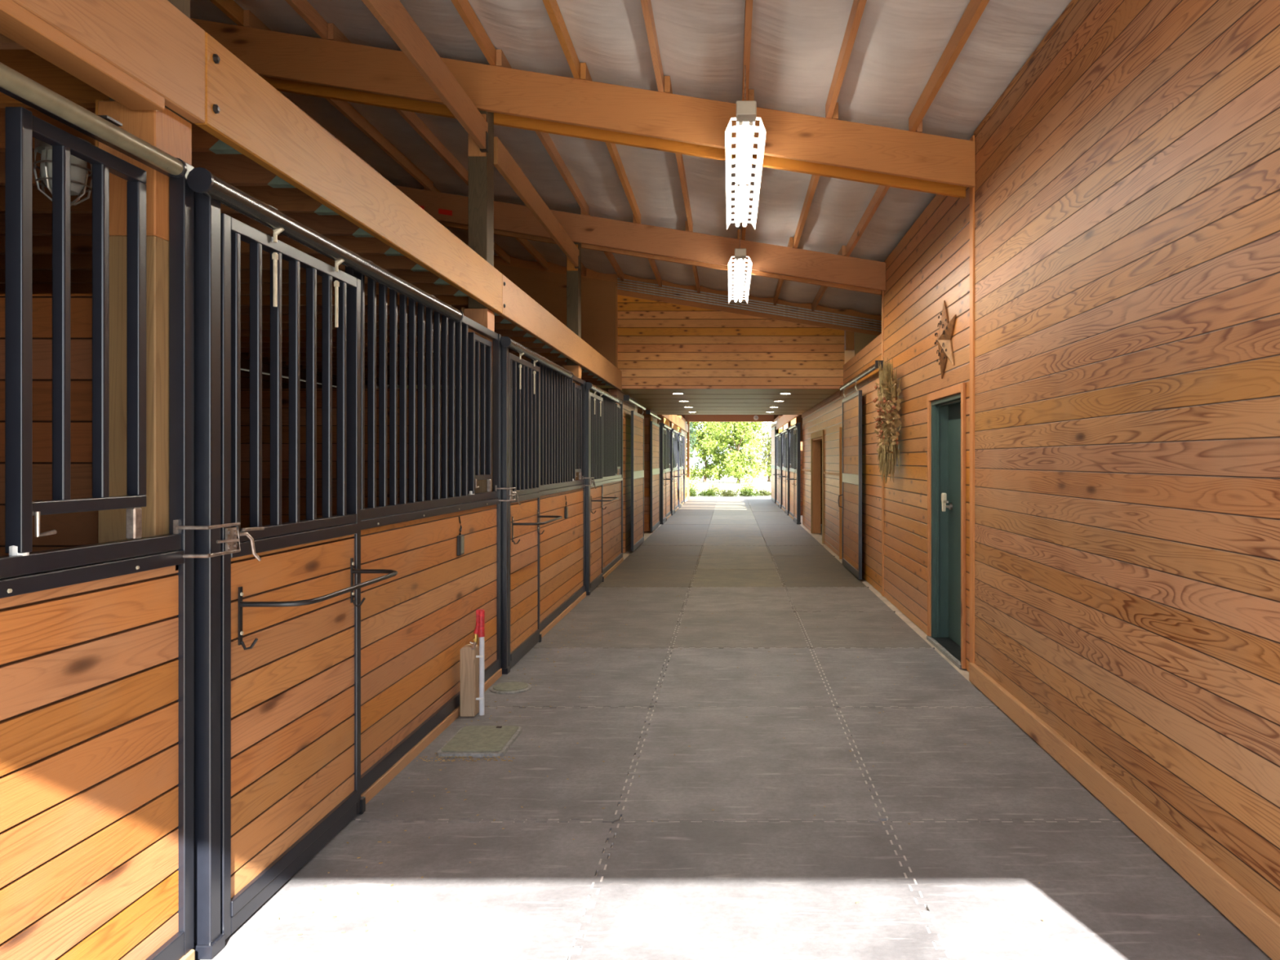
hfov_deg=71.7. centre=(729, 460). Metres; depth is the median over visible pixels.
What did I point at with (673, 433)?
door
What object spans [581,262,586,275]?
purlin
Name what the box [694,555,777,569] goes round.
rubber mat
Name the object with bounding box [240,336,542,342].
joist
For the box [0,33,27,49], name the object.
joist
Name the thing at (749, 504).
rubber mat
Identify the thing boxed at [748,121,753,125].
socket
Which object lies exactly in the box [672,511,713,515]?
rubber mat
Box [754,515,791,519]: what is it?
rubber mat
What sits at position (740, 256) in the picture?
strip light
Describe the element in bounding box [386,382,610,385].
joist
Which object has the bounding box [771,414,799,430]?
header beam
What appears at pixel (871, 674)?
rubber mat
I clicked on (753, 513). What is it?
rubber mat
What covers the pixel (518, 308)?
header beam
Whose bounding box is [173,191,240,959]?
post
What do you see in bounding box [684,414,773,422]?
trim
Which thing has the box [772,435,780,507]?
door
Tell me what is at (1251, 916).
baseboard
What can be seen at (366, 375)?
joist
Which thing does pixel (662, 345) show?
wall
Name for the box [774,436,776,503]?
post
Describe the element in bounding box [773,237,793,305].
purlin
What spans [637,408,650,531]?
wall
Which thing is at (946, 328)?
star
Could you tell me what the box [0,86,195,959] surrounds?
panel
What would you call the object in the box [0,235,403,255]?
joist
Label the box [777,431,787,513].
door
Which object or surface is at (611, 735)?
rubber mat
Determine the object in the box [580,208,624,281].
purlin
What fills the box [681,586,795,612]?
rubber mat
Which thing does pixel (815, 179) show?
purlin
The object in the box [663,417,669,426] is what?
timber post
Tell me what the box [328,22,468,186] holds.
purlin
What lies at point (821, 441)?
wall partition
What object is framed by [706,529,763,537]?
rubber mat
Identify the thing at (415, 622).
panel
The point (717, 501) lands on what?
rubber mat
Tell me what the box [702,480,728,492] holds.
shrub
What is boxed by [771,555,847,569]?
rubber mat
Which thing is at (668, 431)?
panel
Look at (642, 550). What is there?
rubber mat
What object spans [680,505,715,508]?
rubber mat
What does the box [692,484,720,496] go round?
shrub
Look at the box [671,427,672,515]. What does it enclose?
post
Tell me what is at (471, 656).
fire hydrant
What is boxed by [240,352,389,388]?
wall
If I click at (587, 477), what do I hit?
post
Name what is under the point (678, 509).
rubber mat
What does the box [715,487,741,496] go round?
shrub
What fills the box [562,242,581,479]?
timber post
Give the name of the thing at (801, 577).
rubber mat
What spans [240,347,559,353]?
joist
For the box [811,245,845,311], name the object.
purlin
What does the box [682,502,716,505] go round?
rubber mat
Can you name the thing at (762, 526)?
rubber mat
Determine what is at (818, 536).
floor
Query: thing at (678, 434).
post
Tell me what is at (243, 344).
joist
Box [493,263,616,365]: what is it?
wall
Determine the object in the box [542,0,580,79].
purlin
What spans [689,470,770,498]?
ground
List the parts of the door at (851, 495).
board panel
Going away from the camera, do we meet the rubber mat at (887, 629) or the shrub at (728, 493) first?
the rubber mat at (887, 629)
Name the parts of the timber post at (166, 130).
post, post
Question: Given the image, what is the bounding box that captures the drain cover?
[489,681,531,693]
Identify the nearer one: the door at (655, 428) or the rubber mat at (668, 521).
the door at (655, 428)
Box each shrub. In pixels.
[689,471,710,491]
[689,486,701,496]
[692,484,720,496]
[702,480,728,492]
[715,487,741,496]
[733,475,763,491]
[733,484,766,496]
[753,486,770,495]
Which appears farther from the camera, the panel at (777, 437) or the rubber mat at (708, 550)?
the panel at (777, 437)
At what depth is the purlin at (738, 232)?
10.35 m
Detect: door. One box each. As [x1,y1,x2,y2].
[220,213,397,939]
[508,352,562,668]
[589,391,618,592]
[631,404,644,551]
[650,415,659,532]
[662,426,675,522]
[672,431,682,514]
[679,435,687,506]
[770,425,776,502]
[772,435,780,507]
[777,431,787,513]
[785,426,796,523]
[812,436,822,533]
[838,381,862,579]
[926,392,963,669]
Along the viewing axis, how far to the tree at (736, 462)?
62.34 m
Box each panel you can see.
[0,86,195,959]
[345,266,502,804]
[531,360,586,637]
[596,392,623,578]
[662,426,671,519]
[672,431,678,511]
[679,434,684,505]
[776,435,780,505]
[781,431,787,511]
[788,426,796,519]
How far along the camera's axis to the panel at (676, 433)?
28.78 m
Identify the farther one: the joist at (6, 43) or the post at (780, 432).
the post at (780, 432)
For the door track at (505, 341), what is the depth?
7.46 m
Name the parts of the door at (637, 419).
board panel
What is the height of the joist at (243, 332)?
0.240 m
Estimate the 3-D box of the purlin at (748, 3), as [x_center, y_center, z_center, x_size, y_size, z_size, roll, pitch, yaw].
[0.110,-2.659,4.565,0.040,0.116,3.870,0,0,0]
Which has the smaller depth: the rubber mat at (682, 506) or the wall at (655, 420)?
the wall at (655, 420)
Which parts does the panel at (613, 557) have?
board panel, feed door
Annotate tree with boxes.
[689,422,698,457]
[689,422,728,482]
[702,422,763,483]
[726,422,773,481]
[766,465,770,478]
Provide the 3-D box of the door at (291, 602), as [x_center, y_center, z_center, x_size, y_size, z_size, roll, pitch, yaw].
[-1.607,0.369,3.521,0.308,2.522,1.133,0,0,0]
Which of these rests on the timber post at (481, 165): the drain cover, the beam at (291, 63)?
the beam at (291, 63)
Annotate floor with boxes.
[568,498,1271,959]
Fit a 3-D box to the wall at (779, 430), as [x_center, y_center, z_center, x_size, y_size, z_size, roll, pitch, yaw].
[1.910,-0.020,35.150,0.140,3.300,3.900,0,0,0]
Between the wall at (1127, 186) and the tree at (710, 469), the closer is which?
the wall at (1127, 186)
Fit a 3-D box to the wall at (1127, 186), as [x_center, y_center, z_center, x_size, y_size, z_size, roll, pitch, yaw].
[1.890,-0.395,3.750,0.180,4.050,5.500,0,0,0]
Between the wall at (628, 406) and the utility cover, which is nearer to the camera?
the utility cover
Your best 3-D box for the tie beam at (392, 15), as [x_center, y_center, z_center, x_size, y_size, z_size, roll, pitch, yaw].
[-1.802,-2.372,4.729,0.050,0.217,3.498,0,0,0]
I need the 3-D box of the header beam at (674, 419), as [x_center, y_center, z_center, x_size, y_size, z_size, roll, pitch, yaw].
[-1.768,-1.310,29.810,0.045,0.320,14.380,0,0,0]
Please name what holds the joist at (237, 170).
attached to the ceiling
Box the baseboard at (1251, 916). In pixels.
[968,662,1279,959]
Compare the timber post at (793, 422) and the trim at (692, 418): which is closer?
the timber post at (793, 422)
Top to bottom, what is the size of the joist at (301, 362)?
0.240 m
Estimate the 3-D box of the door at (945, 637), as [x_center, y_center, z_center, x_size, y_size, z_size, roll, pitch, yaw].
[1.920,0.552,7.480,0.240,2.175,1.160,0,0,0]
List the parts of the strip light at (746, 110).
hanging chain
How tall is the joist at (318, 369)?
0.240 m
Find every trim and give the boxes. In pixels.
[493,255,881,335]
[615,286,617,368]
[648,410,651,531]
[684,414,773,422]
[801,390,840,417]
[801,469,839,475]
[810,429,824,543]
[839,426,842,559]
[844,330,854,351]
[881,290,884,595]
[927,382,965,669]
[969,135,974,663]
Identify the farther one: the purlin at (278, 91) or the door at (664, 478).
the door at (664, 478)
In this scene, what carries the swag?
hanging from the wall at (929, 266)
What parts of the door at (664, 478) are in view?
board panel, door frame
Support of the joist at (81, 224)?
attached to the ceiling
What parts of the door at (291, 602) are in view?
board panel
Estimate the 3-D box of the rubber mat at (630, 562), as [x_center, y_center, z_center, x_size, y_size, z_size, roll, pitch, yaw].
[-1.117,1.637,14.045,1.226,0.011,1.849,0,0,0]
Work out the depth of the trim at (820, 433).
17.23 m
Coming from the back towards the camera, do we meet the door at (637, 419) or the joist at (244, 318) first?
the door at (637, 419)
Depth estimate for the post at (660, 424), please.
22.30 m
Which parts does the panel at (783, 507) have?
feed door, board panel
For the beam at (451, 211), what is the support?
on the timber post at (573, 274)
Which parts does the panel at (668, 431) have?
board panel, feed door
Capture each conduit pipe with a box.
[617,278,881,322]
[617,280,881,324]
[617,283,881,327]
[617,285,881,329]
[617,288,881,332]
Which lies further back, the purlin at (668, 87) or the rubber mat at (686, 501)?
the rubber mat at (686, 501)
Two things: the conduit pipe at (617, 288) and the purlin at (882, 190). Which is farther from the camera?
the conduit pipe at (617, 288)
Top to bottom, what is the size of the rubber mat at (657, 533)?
0.012 m
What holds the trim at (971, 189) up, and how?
attached to the wall at (929, 266)
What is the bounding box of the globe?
[40,149,85,195]
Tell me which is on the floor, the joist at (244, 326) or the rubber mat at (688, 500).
the rubber mat at (688, 500)
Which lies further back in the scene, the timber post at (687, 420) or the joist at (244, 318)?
the timber post at (687, 420)
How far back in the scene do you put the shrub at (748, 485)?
45.88 m
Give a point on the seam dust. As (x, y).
(630, 784)
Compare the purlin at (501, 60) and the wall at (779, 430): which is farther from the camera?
the wall at (779, 430)
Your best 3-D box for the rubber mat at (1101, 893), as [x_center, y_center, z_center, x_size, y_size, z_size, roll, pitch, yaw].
[1.237,1.636,3.065,1.086,0.012,1.849,0,0,0]
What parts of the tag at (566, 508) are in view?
frame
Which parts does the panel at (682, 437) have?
board panel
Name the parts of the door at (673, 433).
board panel, door frame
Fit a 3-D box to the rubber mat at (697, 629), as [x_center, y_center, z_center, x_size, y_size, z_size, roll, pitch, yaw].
[0.095,1.635,8.555,1.235,0.013,1.849,0,0,0]
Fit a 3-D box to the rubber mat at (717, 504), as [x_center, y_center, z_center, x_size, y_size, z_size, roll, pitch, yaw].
[0.095,1.636,32.345,1.210,0.012,1.824,0,0,0]
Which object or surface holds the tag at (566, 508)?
hanging from the panel at (562, 401)
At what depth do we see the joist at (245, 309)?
7.11 m
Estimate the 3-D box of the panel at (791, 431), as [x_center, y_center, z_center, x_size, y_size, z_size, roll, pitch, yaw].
[1.756,0.345,24.685,0.061,2.590,2.370,0,0,0]
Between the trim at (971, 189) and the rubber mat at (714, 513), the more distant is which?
the rubber mat at (714, 513)
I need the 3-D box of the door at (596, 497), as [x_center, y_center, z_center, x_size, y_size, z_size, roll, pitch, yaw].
[-1.607,0.369,11.241,0.308,2.522,1.133,0,0,0]
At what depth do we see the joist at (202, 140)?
3.33 m
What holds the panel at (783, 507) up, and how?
on the floor
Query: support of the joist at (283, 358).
attached to the ceiling
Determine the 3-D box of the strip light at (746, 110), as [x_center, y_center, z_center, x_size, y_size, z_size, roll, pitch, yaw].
[0.099,-2.352,6.675,0.261,0.536,2.610,0,0,0]
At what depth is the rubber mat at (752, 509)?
28.32 m
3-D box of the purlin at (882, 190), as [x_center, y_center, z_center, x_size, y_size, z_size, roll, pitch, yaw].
[1.386,-2.458,8.425,0.040,0.116,3.990,0,0,0]
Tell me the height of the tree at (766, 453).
5.681 m
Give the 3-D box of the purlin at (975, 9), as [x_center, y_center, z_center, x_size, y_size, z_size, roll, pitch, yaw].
[1.340,-2.466,4.565,0.040,0.116,3.870,0,0,0]
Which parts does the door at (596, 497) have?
board panel, door frame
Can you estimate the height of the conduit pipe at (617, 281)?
0.738 m
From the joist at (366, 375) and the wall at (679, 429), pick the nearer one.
the joist at (366, 375)
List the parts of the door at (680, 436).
board panel, door frame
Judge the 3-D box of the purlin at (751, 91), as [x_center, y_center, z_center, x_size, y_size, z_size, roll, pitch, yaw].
[0.156,-2.651,8.425,0.040,0.116,3.990,0,0,0]
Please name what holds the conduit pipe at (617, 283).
attached to the wall at (548, 289)
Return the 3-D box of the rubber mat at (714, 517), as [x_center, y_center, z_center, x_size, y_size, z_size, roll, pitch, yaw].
[0.095,1.636,25.025,1.210,0.012,1.824,0,0,0]
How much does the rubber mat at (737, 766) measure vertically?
0.012 m
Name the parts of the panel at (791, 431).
board panel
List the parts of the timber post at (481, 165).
post, post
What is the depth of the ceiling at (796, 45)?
6.40 m
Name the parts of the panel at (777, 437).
feed door, board panel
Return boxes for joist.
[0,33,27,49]
[0,49,111,107]
[0,107,242,154]
[0,151,295,187]
[0,186,339,215]
[0,213,374,237]
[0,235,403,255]
[0,254,429,271]
[0,270,450,284]
[0,284,468,296]
[240,295,468,305]
[240,305,499,315]
[240,315,512,324]
[240,322,523,330]
[240,329,533,337]
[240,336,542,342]
[240,342,551,348]
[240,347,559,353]
[248,352,565,357]
[267,356,566,361]
[285,360,566,364]
[302,364,584,368]
[317,368,589,372]
[332,371,594,375]
[364,374,598,377]
[364,377,602,380]
[376,380,607,383]
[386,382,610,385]
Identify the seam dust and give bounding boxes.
[355,556,1120,959]
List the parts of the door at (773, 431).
board panel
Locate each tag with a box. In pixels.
[457,516,464,555]
[564,495,568,518]
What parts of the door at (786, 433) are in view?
door frame, board panel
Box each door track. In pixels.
[0,62,186,177]
[186,167,463,322]
[500,336,573,378]
[585,382,619,403]
[623,395,645,409]
[645,409,661,420]
[662,422,671,430]
[788,422,798,430]
[839,360,883,390]
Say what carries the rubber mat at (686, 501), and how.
on the floor
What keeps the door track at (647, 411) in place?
attached to the wall at (655, 420)
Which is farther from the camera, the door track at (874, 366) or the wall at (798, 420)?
the wall at (798, 420)
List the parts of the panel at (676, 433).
board panel, feed door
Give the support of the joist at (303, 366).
attached to the ceiling
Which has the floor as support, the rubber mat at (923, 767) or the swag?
the rubber mat at (923, 767)
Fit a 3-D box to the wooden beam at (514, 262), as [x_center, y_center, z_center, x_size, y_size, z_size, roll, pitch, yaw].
[-0.750,-2.724,14.295,9.500,1.912,0.050,0,0,0]
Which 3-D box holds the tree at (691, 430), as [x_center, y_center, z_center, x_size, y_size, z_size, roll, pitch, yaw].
[-4.587,-1.977,62.161,5.346,7.299,5.262,0,0,22]
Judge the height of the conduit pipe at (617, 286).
0.738 m
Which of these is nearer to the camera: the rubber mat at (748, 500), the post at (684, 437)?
the post at (684, 437)
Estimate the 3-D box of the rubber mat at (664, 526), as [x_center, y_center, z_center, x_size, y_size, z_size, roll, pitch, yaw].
[-1.121,1.637,21.365,1.211,0.011,1.824,0,0,0]
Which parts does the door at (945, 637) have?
sill, lever handle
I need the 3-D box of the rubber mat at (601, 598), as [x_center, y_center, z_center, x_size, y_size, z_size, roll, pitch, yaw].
[-1.117,1.636,10.385,1.226,0.011,1.849,0,0,0]
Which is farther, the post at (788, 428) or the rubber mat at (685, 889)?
the post at (788, 428)
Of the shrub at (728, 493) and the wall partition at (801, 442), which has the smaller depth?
the wall partition at (801, 442)
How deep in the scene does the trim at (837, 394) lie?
17.12 m
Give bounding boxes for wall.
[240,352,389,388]
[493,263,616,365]
[608,388,637,552]
[617,294,878,389]
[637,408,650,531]
[651,410,657,423]
[657,414,802,441]
[677,415,686,499]
[773,415,782,434]
[802,186,969,671]
[973,0,1279,917]
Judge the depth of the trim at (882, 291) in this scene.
10.53 m
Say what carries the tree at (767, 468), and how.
on the ground
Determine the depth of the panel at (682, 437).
32.67 m
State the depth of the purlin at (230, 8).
6.30 m
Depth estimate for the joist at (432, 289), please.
6.27 m
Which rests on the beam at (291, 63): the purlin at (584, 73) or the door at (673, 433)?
the purlin at (584, 73)
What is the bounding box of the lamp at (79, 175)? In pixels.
[32,137,92,206]
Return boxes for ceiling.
[190,0,1071,315]
[397,385,839,414]
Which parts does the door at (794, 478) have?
door frame, board panel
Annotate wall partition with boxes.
[0,293,97,555]
[240,388,455,528]
[800,441,802,515]
[821,440,822,524]
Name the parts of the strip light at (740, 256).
hanging chain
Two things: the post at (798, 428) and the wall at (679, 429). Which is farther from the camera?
the wall at (679, 429)
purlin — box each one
[209,0,243,26]
[243,9,433,191]
[278,90,381,174]
[284,0,328,39]
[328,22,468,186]
[423,186,510,263]
[450,0,496,66]
[496,49,589,215]
[515,237,548,270]
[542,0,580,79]
[580,62,640,223]
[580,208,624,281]
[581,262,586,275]
[633,215,662,287]
[640,0,664,92]
[664,75,693,231]
[685,220,700,293]
[737,229,741,299]
[741,88,754,239]
[742,0,752,100]
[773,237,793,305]
[793,102,838,248]
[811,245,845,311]
[825,0,866,118]
[845,120,922,256]
[908,0,989,131]
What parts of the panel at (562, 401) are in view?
board panel, feed door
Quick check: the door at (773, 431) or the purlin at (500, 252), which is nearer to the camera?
the purlin at (500, 252)
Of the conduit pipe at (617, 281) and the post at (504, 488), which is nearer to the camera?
the post at (504, 488)
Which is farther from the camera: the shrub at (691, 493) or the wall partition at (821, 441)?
the shrub at (691, 493)
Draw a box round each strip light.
[724,65,766,229]
[728,222,752,303]
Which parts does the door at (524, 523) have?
door frame, board panel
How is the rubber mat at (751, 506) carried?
on the floor
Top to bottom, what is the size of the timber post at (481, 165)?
4.532 m
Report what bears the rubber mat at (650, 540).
on the floor
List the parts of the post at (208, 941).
foot plate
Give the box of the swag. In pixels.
[872,357,903,482]
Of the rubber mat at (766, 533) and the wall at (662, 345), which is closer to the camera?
the wall at (662, 345)
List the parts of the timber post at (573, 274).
post, post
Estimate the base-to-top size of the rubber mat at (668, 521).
0.012 m
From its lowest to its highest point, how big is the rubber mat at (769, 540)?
0.012 m
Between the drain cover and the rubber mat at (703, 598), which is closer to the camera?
the drain cover
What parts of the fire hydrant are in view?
spout, red handle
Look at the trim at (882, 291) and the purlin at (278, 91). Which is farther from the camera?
the trim at (882, 291)
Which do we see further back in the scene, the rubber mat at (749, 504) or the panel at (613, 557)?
the rubber mat at (749, 504)
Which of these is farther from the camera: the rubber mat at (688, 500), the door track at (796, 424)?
the rubber mat at (688, 500)
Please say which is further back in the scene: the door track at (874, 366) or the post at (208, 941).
the door track at (874, 366)
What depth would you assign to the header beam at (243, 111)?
3.81 m
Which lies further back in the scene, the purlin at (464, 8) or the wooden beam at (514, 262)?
the wooden beam at (514, 262)
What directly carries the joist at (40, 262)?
attached to the ceiling
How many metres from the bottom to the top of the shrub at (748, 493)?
0.533 m
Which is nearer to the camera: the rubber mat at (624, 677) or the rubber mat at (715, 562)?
the rubber mat at (624, 677)
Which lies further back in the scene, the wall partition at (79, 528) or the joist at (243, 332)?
the joist at (243, 332)
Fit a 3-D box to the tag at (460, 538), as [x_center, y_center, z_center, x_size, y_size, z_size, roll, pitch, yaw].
[-1.740,0.489,5.690,0.027,0.252,0.084,0,0,0]
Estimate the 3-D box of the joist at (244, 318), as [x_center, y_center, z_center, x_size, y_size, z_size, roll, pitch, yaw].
[-3.683,-1.293,7.550,3.635,0.240,0.050,0,0,0]
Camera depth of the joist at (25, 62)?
2.91 m
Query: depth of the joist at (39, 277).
5.85 m
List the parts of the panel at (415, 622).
board panel, feed door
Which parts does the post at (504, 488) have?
foot plate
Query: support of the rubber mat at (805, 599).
on the floor
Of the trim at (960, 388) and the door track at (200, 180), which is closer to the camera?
the door track at (200, 180)
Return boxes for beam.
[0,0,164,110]
[12,0,204,123]
[190,17,975,198]
[194,31,502,313]
[361,0,488,152]
[394,185,885,295]
[493,137,579,268]
[497,274,622,390]
[660,414,688,432]
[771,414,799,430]
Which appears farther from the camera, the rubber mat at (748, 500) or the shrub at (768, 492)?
the shrub at (768, 492)
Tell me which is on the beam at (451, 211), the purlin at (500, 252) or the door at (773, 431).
the purlin at (500, 252)
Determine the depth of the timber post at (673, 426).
29.60 m
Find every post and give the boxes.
[95,0,191,542]
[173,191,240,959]
[461,110,494,494]
[495,336,515,674]
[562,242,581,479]
[582,382,594,595]
[659,422,663,524]
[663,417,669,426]
[671,422,676,430]
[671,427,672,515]
[678,434,679,508]
[684,436,684,503]
[686,419,689,499]
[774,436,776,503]
[780,431,782,508]
[782,414,787,430]
[786,427,789,515]
[790,417,795,426]
[796,422,800,524]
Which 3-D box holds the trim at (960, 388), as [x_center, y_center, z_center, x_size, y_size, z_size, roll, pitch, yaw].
[1.827,0.512,7.480,0.025,2.235,1.240,0,0,0]
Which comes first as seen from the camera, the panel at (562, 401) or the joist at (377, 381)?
the panel at (562, 401)
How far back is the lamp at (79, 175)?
3.21 m
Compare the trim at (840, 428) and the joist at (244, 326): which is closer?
the joist at (244, 326)
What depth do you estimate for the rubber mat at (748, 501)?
34.15 m
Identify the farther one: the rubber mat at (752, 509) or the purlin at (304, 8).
the rubber mat at (752, 509)
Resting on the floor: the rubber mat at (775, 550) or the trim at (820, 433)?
the rubber mat at (775, 550)
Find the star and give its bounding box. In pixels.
[934,300,956,378]
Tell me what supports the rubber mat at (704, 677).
on the floor
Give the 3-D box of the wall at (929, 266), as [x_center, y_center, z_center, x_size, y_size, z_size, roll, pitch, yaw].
[1.910,-0.370,14.430,0.140,4.000,15.740,0,0,0]
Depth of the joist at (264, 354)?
10.05 m
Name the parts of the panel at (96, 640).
bolt handle, feed door, board panel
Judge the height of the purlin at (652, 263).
0.116 m
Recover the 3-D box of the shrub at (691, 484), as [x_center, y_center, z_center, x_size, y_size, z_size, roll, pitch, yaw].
[-1.932,1.116,44.991,1.725,1.109,1.327,0,0,-18]
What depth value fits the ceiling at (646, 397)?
17.13 m
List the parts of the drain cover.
lid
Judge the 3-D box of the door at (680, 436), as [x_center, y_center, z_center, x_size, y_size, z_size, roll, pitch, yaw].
[-1.607,0.369,30.141,0.308,2.522,1.133,0,0,0]
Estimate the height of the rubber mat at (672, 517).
0.012 m
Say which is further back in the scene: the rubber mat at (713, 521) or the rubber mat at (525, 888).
the rubber mat at (713, 521)
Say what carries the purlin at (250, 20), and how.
on the beam at (291, 63)
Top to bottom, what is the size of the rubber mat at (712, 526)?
0.011 m
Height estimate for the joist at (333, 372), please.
0.240 m
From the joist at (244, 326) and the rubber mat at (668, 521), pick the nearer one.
the joist at (244, 326)
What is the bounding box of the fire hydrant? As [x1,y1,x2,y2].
[459,608,484,716]
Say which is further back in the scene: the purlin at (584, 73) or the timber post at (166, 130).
the purlin at (584, 73)
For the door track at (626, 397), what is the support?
attached to the wall at (628, 406)
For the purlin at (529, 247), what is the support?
on the beam at (451, 211)
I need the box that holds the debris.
[278,582,1199,935]
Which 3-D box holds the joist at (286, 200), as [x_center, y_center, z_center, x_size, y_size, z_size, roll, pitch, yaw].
[-3.683,-1.293,4.190,3.635,0.240,0.050,0,0,0]
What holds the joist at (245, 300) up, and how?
attached to the ceiling
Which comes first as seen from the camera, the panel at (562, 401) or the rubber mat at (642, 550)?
the panel at (562, 401)
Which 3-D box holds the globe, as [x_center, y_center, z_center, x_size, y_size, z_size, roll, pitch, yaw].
[-2.460,-1.052,3.250,0.140,0.145,0.140,0,0,0]
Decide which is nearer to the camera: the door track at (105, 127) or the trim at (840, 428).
the door track at (105, 127)
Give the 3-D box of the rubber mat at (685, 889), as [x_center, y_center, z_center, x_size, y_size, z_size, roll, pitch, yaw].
[0.095,1.636,3.065,1.235,0.012,1.849,0,0,0]
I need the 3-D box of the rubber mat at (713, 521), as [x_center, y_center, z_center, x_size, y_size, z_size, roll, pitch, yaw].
[0.095,1.636,23.195,1.210,0.012,1.824,0,0,0]
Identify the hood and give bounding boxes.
[767,421,777,427]
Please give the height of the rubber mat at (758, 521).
0.011 m
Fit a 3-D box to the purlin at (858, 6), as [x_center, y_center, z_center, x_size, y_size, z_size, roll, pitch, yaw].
[0.725,-2.562,4.565,0.040,0.116,3.870,0,0,0]
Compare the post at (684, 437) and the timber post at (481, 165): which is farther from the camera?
the post at (684, 437)
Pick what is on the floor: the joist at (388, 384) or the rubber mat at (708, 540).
the rubber mat at (708, 540)
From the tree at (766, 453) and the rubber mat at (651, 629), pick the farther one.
the tree at (766, 453)
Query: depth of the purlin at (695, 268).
12.92 m
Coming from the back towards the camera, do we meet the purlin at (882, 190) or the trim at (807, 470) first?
the trim at (807, 470)
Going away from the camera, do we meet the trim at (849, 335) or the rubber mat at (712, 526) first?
the trim at (849, 335)
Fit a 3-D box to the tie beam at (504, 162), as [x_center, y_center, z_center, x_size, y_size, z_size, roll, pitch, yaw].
[-1.802,-2.372,8.574,0.050,0.217,3.648,0,0,0]
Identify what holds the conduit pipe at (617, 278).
attached to the wall at (548, 289)
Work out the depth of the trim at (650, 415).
20.00 m
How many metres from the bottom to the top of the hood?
0.120 m
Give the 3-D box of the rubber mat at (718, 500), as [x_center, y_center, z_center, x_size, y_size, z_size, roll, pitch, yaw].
[0.095,1.636,36.005,1.210,0.013,1.824,0,0,0]
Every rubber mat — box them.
[211,819,617,959]
[351,706,653,823]
[484,647,671,707]
[533,611,683,648]
[569,819,947,959]
[570,586,689,611]
[596,568,696,587]
[615,555,699,568]
[616,706,886,822]
[628,545,703,555]
[640,537,705,545]
[648,529,707,537]
[651,647,837,707]
[656,524,709,529]
[663,519,711,524]
[667,515,712,519]
[670,611,811,648]
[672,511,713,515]
[675,508,714,511]
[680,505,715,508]
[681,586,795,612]
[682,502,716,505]
[684,501,716,502]
[686,498,717,501]
[689,568,785,587]
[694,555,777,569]
[699,545,771,555]
[703,537,766,546]
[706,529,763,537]
[708,524,759,529]
[710,519,757,524]
[711,515,755,519]
[712,511,753,515]
[714,508,751,511]
[715,502,749,505]
[715,505,751,508]
[716,501,748,502]
[717,498,747,501]
[746,498,773,501]
[747,501,774,502]
[748,502,777,505]
[749,505,780,508]
[751,508,784,511]
[752,511,786,515]
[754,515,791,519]
[755,519,796,524]
[757,524,804,529]
[760,529,813,537]
[763,537,822,545]
[766,545,833,555]
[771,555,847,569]
[777,568,866,586]
[784,586,893,612]
[795,611,931,648]
[810,647,996,708]
[835,706,1120,822]
[884,819,1269,959]
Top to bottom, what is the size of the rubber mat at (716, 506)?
0.011 m
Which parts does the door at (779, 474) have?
door frame, board panel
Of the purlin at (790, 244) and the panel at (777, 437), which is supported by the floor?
the panel at (777, 437)
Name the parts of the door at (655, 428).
board panel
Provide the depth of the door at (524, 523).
7.28 m
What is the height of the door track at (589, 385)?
0.080 m
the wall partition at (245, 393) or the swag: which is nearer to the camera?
the wall partition at (245, 393)
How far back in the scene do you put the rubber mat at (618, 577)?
12.12 m
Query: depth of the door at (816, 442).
19.56 m
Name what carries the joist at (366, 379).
attached to the ceiling
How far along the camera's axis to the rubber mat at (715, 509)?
28.34 m
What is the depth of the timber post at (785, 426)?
29.60 m
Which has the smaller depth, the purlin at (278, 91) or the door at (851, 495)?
the purlin at (278, 91)
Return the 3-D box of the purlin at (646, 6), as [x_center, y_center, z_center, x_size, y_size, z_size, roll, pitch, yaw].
[-0.505,-2.755,4.565,0.040,0.116,3.870,0,0,0]
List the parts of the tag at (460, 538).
frame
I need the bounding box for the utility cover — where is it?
[436,725,522,757]
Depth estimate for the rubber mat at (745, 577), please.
12.12 m
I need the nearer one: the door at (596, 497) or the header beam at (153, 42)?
the header beam at (153, 42)
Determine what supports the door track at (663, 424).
attached to the post at (660, 424)
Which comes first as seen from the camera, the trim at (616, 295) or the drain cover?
the drain cover

